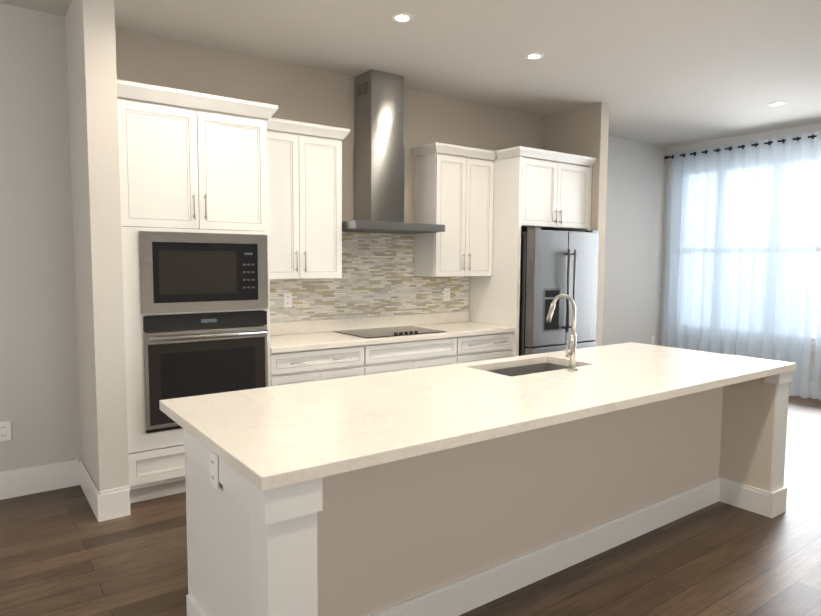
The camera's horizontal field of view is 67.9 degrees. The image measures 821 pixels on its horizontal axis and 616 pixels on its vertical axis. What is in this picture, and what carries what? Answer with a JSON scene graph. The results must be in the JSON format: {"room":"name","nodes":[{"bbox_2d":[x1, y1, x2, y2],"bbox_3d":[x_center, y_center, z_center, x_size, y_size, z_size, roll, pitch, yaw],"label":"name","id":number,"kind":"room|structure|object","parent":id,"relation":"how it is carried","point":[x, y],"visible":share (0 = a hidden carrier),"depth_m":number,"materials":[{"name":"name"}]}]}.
{"room":"kitchen","nodes":[
{"label":"kitchen","id":0,"kind":"room"},
{"bbox_2d":[65,0,128,493],"bbox_3d":[-1.942,-0.313,3.760,0.157,3.040,0.760,-3,6,-36],"label":"wall","id":1,"kind":"structure","parent":0,"point":[93,114],"depth_m":3.49,"materials":[{"name":"grey paint"}]},
{"bbox_2d":[79,459,100,521],"bbox_3d":[-1.998,1.121,3.790,0.015,0.175,0.710,-3,6,-36],"label":"baseboard","id":2,"kind":"structure","parent":1,"relation":"attached to","point":[89,489],"depth_m":3.71,"materials":[{"name":"white paint"}]},
{"bbox_2d":[100,486,130,521],"bbox_3d":[-1.724,1.141,3.560,0.157,0.175,0.015,-3,6,-36],"label":"baseboard","id":3,"kind":"structure","parent":1,"relation":"attached to","point":[115,502],"depth_m":3.55,"materials":[{"name":"white paint"}]},
{"bbox_2d":[0,3,542,471],"bbox_3d":[-1.769,-0.363,4.408,7.910,3.040,0.190,-3,6,-36],"label":"wall","id":4,"kind":"structure","parent":0,"point":[39,397],"depth_m":3.94,"materials":[{"name":"grey paint"}]},
{"bbox_2d":[0,421,11,441],"bbox_3d":[-2.547,0.772,3.812,0.080,0.125,0.009,-3,6,-36],"label":"outlet","id":5,"kind":"object","parent":4,"relation":"attached to","point":[5,430],"visible":1,"depth_m":3.82,"materials":[{"name":"white plastic"}]},
{"bbox_2d":[0,459,79,499],"bbox_3d":[-3.570,1.165,3.103,3.340,0.175,0.015,-3,6,-36],"label":"baseboard","id":6,"kind":"structure","parent":4,"relation":"attached to","point":[35,479],"depth_m":3.94,"materials":[{"name":"white paint"}]},
{"bbox_2d":[267,117,349,278],"bbox_3d":[-0.891,-0.800,4.656,0.773,1.145,0.374,-3,6,-36],"label":"upper cabinet","id":7,"kind":"object","parent":4,"relation":"attached to","point":[304,171],"visible":0.75,"depth_m":4.55,"materials":[{"name":"white paint"}]},
{"bbox_2d":[270,311,469,335],"bbox_3d":[-0.367,0.130,5.331,2.336,0.101,0.021,-3,6,-36],"label":"backsplash","id":8,"kind":"structure","parent":4,"relation":"attached to","point":[299,327],"depth_m":5.29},
{"bbox_2d":[270,232,469,322],"bbox_3d":[-0.368,-0.286,5.303,2.336,0.731,0.010,-3,6,-36],"label":"tile backsplash","id":9,"kind":"structure","parent":4,"relation":"attached to","point":[378,278],"depth_m":5.32,"materials":[{"name":"tile"}]},
{"bbox_2d":[283,293,291,307],"bbox_3d":[-0.979,-0.063,4.866,0.075,0.120,0.009,-3,6,-36],"label":"outlet","id":10,"kind":"object","parent":9,"relation":"attached to","point":[287,300],"visible":1,"depth_m":4.86,"materials":[{"name":"white plastic"}]},
{"bbox_2d":[444,288,449,300],"bbox_3d":[0.350,-0.130,5.824,0.075,0.120,0.009,-3,6,-36],"label":"outlet","id":11,"kind":"object","parent":9,"relation":"attached to","point":[446,294],"visible":1,"depth_m":5.82,"materials":[{"name":"white plastic"}]},
{"bbox_2d":[342,69,444,233],"bbox_3d":[-0.203,-1.279,5.039,0.875,1.286,0.497,-3,6,-36],"label":"range hood","id":12,"kind":"object","parent":4,"relation":"attached to","point":[378,172],"visible":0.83,"depth_m":5.01,"materials":[{"name":"silver metal"}]},
{"bbox_2d":[410,142,496,276],"bbox_3d":[0.396,-0.865,5.584,0.723,1.145,0.374,-3,6,-36],"label":"upper cabinet","id":13,"kind":"object","parent":4,"relation":"attached to","point":[453,189],"visible":1,"depth_m":5.45,"materials":[{"name":"white paint"}]},
{"bbox_2d":[0,396,820,615],"bbox_3d":[1.347,1.383,2.356,10.660,0.080,7.630,-3,6,-36],"label":"floor","id":14,"kind":"structure","parent":0,"point":[64,552],"depth_m":3.05,"materials":[{"name":"brown wood"}]},
{"bbox_2d":[117,79,277,502],"bbox_3d":[-1.476,-0.079,4.103,0.975,2.525,0.679,-3,6,-36],"label":"tall cabinet","id":15,"kind":"object","parent":14,"relation":"on","point":[192,162],"visible":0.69,"depth_m":3.74,"materials":[{"name":"white paint"}]},
{"bbox_2d":[139,231,267,313],"bbox_3d":[-1.426,-0.242,4.053,0.796,0.492,0.502,-3,6,-36],"label":"microwave","id":16,"kind":"object","parent":15,"relation":"in","point":[187,272],"visible":1,"depth_m":3.83,"materials":[{"name":"silver metal"}]},
{"bbox_2d":[143,310,267,432],"bbox_3d":[-1.425,0.376,4.095,0.780,0.716,0.619,-3,6,-36],"label":"wall oven","id":17,"kind":"object","parent":15,"relation":"in","point":[191,354],"visible":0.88,"depth_m":3.85,"materials":[{"name":"black glass"}]},
{"bbox_2d":[271,344,374,385],"bbox_3d":[-0.812,0.709,4.686,0.814,0.872,0.619,-3,6,-36],"label":"base cabinet","id":18,"kind":"object","parent":14,"relation":"on","point":[309,365],"depth_m":4.41,"materials":[{"name":"white paint"}]},
{"bbox_2d":[270,322,514,353],"bbox_3d":[-0.188,0.222,5.090,2.336,0.041,0.634,-3,6,-36],"label":"countertop","id":19,"kind":"structure","parent":18,"relation":"on","point":[302,342],"depth_m":4.77,"materials":[{"name":"white stone"}]},
{"bbox_2d":[334,326,445,338],"bbox_3d":[-0.169,0.188,5.094,0.775,0.026,0.520,-3,6,-36],"label":"cooktop","id":20,"kind":"object","parent":19,"relation":"in","point":[387,332],"visible":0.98,"depth_m":5.05,"materials":[{"name":"black glass"}]},
{"bbox_2d":[375,336,466,373],"bbox_3d":[-0.157,0.676,5.159,1.028,0.872,0.619,-3,6,-36],"label":"base cabinet","id":21,"kind":"object","parent":14,"relation":"on","point":[397,356],"depth_m":4.92,"materials":[{"name":"white paint"}]},
{"bbox_2d":[183,371,792,615],"bbox_3d":[0.601,0.836,3.180,3.338,0.873,1.162,-3,6,-36],"label":"kitchen island","id":22,"kind":"object","parent":14,"relation":"on","point":[457,531],"visible":0.73,"depth_m":2.64,"materials":[{"name":"white paint"}]},
{"bbox_2d":[210,450,218,489],"bbox_3d":[-0.668,0.550,2.069,0.009,0.120,0.075,-3,6,-36],"label":"outlet","id":23,"kind":"object","parent":22,"relation":"attached to","point":[214,479],"visible":0.85,"depth_m":2.06,"materials":[{"name":"white plastic"}]},
{"bbox_2d":[159,342,795,490],"bbox_3d":[0.621,0.381,3.123,3.360,0.040,1.125,-3,6,-36],"label":"island countertop","id":24,"kind":"structure","parent":22,"relation":"on","point":[265,438],"depth_m":2.54,"materials":[{"name":"white stone"}]},
{"bbox_2d":[488,363,568,376],"bbox_3d":[0.695,0.482,3.523,0.720,0.222,0.400,-3,6,-36],"label":"island sink","id":25,"kind":"object","parent":24,"relation":"in","point":[526,369],"visible":0.02,"depth_m":3.75,"materials":[{"name":"silver metal"}]},
{"bbox_2d":[546,294,577,370],"bbox_3d":[0.832,0.129,3.405,0.094,0.420,0.224,-3,6,-36],"label":"island faucet","id":26,"kind":"object","parent":24,"relation":"on","point":[571,355],"visible":1,"depth_m":3.34,"materials":[{"name":"silver metal"}]},
{"bbox_2d":[463,332,512,362],"bbox_3d":[0.459,0.645,5.603,0.720,0.872,0.619,-3,6,-36],"label":"base cabinet","id":27,"kind":"object","parent":14,"relation":"on","point":[498,345],"depth_m":5.37,"materials":[{"name":"white paint"}]},
{"bbox_2d":[469,146,595,356],"bbox_3d":[1.170,-0.206,6.000,1.047,2.515,0.697,-3,6,-36],"label":"tall cabinet","id":28,"kind":"object","parent":14,"relation":"on","point":[542,189],"visible":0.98,"depth_m":5.62,"materials":[{"name":"white paint"}]},
{"bbox_2d":[519,227,598,355],"bbox_3d":[1.240,0.150,5.970,0.900,1.810,0.841,-3,6,-36],"label":"refrigerator","id":29,"kind":"object","parent":14,"relation":"on","point":[553,264],"visible":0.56,"depth_m":5.57,"materials":[{"name":"silver metal"}]},
{"bbox_2d":[0,0,820,146],"bbox_3d":[1.367,-1.737,2.111,10.660,0.100,7.630,-3,6,-36],"label":"ceiling","id":30,"kind":"structure","parent":0,"point":[667,73],"depth_m":4.38,"materials":[{"name":"grey paint"}]},
{"bbox_2d":[392,13,412,22],"bbox_3d":[-0.052,-1.828,3.842,0.132,0.006,0.132,-3,6,-36],"label":"recessed light","id":31,"kind":"object","parent":30,"relation":"in","point":[402,18],"visible":1,"depth_m":3.84,"materials":[{"name":"white paint"}]},
{"bbox_2d":[525,53,542,59],"bbox_3d":[0.925,-1.877,4.546,0.132,0.006,0.132,-3,6,-36],"label":"recessed light","id":32,"kind":"object","parent":30,"relation":"in","point":[533,56],"visible":1,"depth_m":4.54,"materials":[{"name":"white paint"}]},
{"bbox_2d":[769,102,784,105],"bbox_3d":[3.530,-1.965,5.871,0.132,0.006,0.132,-3,6,-36],"label":"recessed light","id":33,"kind":"object","parent":30,"relation":"in","point":[777,103],"visible":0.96,"depth_m":5.88,"materials":[{"name":"white paint"}]},
{"bbox_2d":[542,102,608,346],"bbox_3d":[1.660,-0.491,6.309,0.120,3.040,0.740,-3,6,-36],"label":"wall","id":34,"kind":"structure","parent":0,"point":[582,131],"depth_m":6.01,"materials":[{"name":"beige paint"}]},
{"bbox_2d":[602,136,666,345],"bbox_3d":[2.363,-0.586,7.578,2.510,3.040,0.120,-3,6,-36],"label":"wall","id":35,"kind":"structure","parent":0,"point":[636,177],"depth_m":7.85,"materials":[{"name":"white paint"}]},
{"bbox_2d":[651,336,654,344],"bbox_3d":[3.283,0.440,8.248,0.075,0.120,0.009,-3,6,-36],"label":"outlet","id":36,"kind":"object","parent":35,"relation":"attached to","point":[652,340],"visible":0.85,"depth_m":8.24,"materials":[{"name":"white plastic"}]},
{"bbox_2d":[659,123,820,381],"bbox_3d":[5.593,-0.392,5.362,0.120,3.040,7.510,-3,6,-36],"label":"wall","id":37,"kind":"structure","parent":0,"point":[811,128],"depth_m":7.63,"materials":[{"name":"white paint"}]},
{"bbox_2d":[664,135,816,158],"bbox_3d":[4.509,-1.854,6.522,0.159,0.040,3.790,-3,6,-36],"label":"curtain rod","id":38,"kind":"object","parent":37,"relation":"attached to","point":[666,157],"visible":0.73,"depth_m":7.22,"materials":[{"name":"black metal"}]},
{"bbox_2d":[662,131,820,397],"bbox_3d":[3.899,-0.509,7.362,0.122,2.910,1.780,-3,6,-36],"label":"sheer curtain","id":39,"kind":"object","parent":38,"relation":"hanging from","point":[742,234],"visible":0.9,"depth_m":7.23,"materials":[{"name":"white fabric"}]},
{"bbox_2d":[812,266,820,400],"bbox_3d":[4.982,-0.385,5.867,0.122,2.910,1.840,-3,6,-36],"label":"sheer curtain","id":40,"kind":"object","parent":38,"relation":"hanging from","point":[817,382],"visible":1,"depth_m":6.69,"materials":[{"name":"white fabric"}]},
{"bbox_2d":[808,382,812,397],"bbox_3d":[5.569,1.044,5.381,0.015,0.175,7.375,-3,6,-36],"label":"baseboard","id":41,"kind":"structure","parent":37,"relation":"attached to","point":[810,391],"depth_m":6.85,"materials":[{"name":"white paint"}]},
{"bbox_2d":[811,187,820,351],"bbox_3d":[4.500,-0.643,6.815,0.143,2.250,3.300,-3,6,-36],"label":"window","id":42,"kind":"structure","parent":37,"relation":"in","point":[816,294],"depth_m":6.84,"materials":[{"name":"white glass"}]}
]}

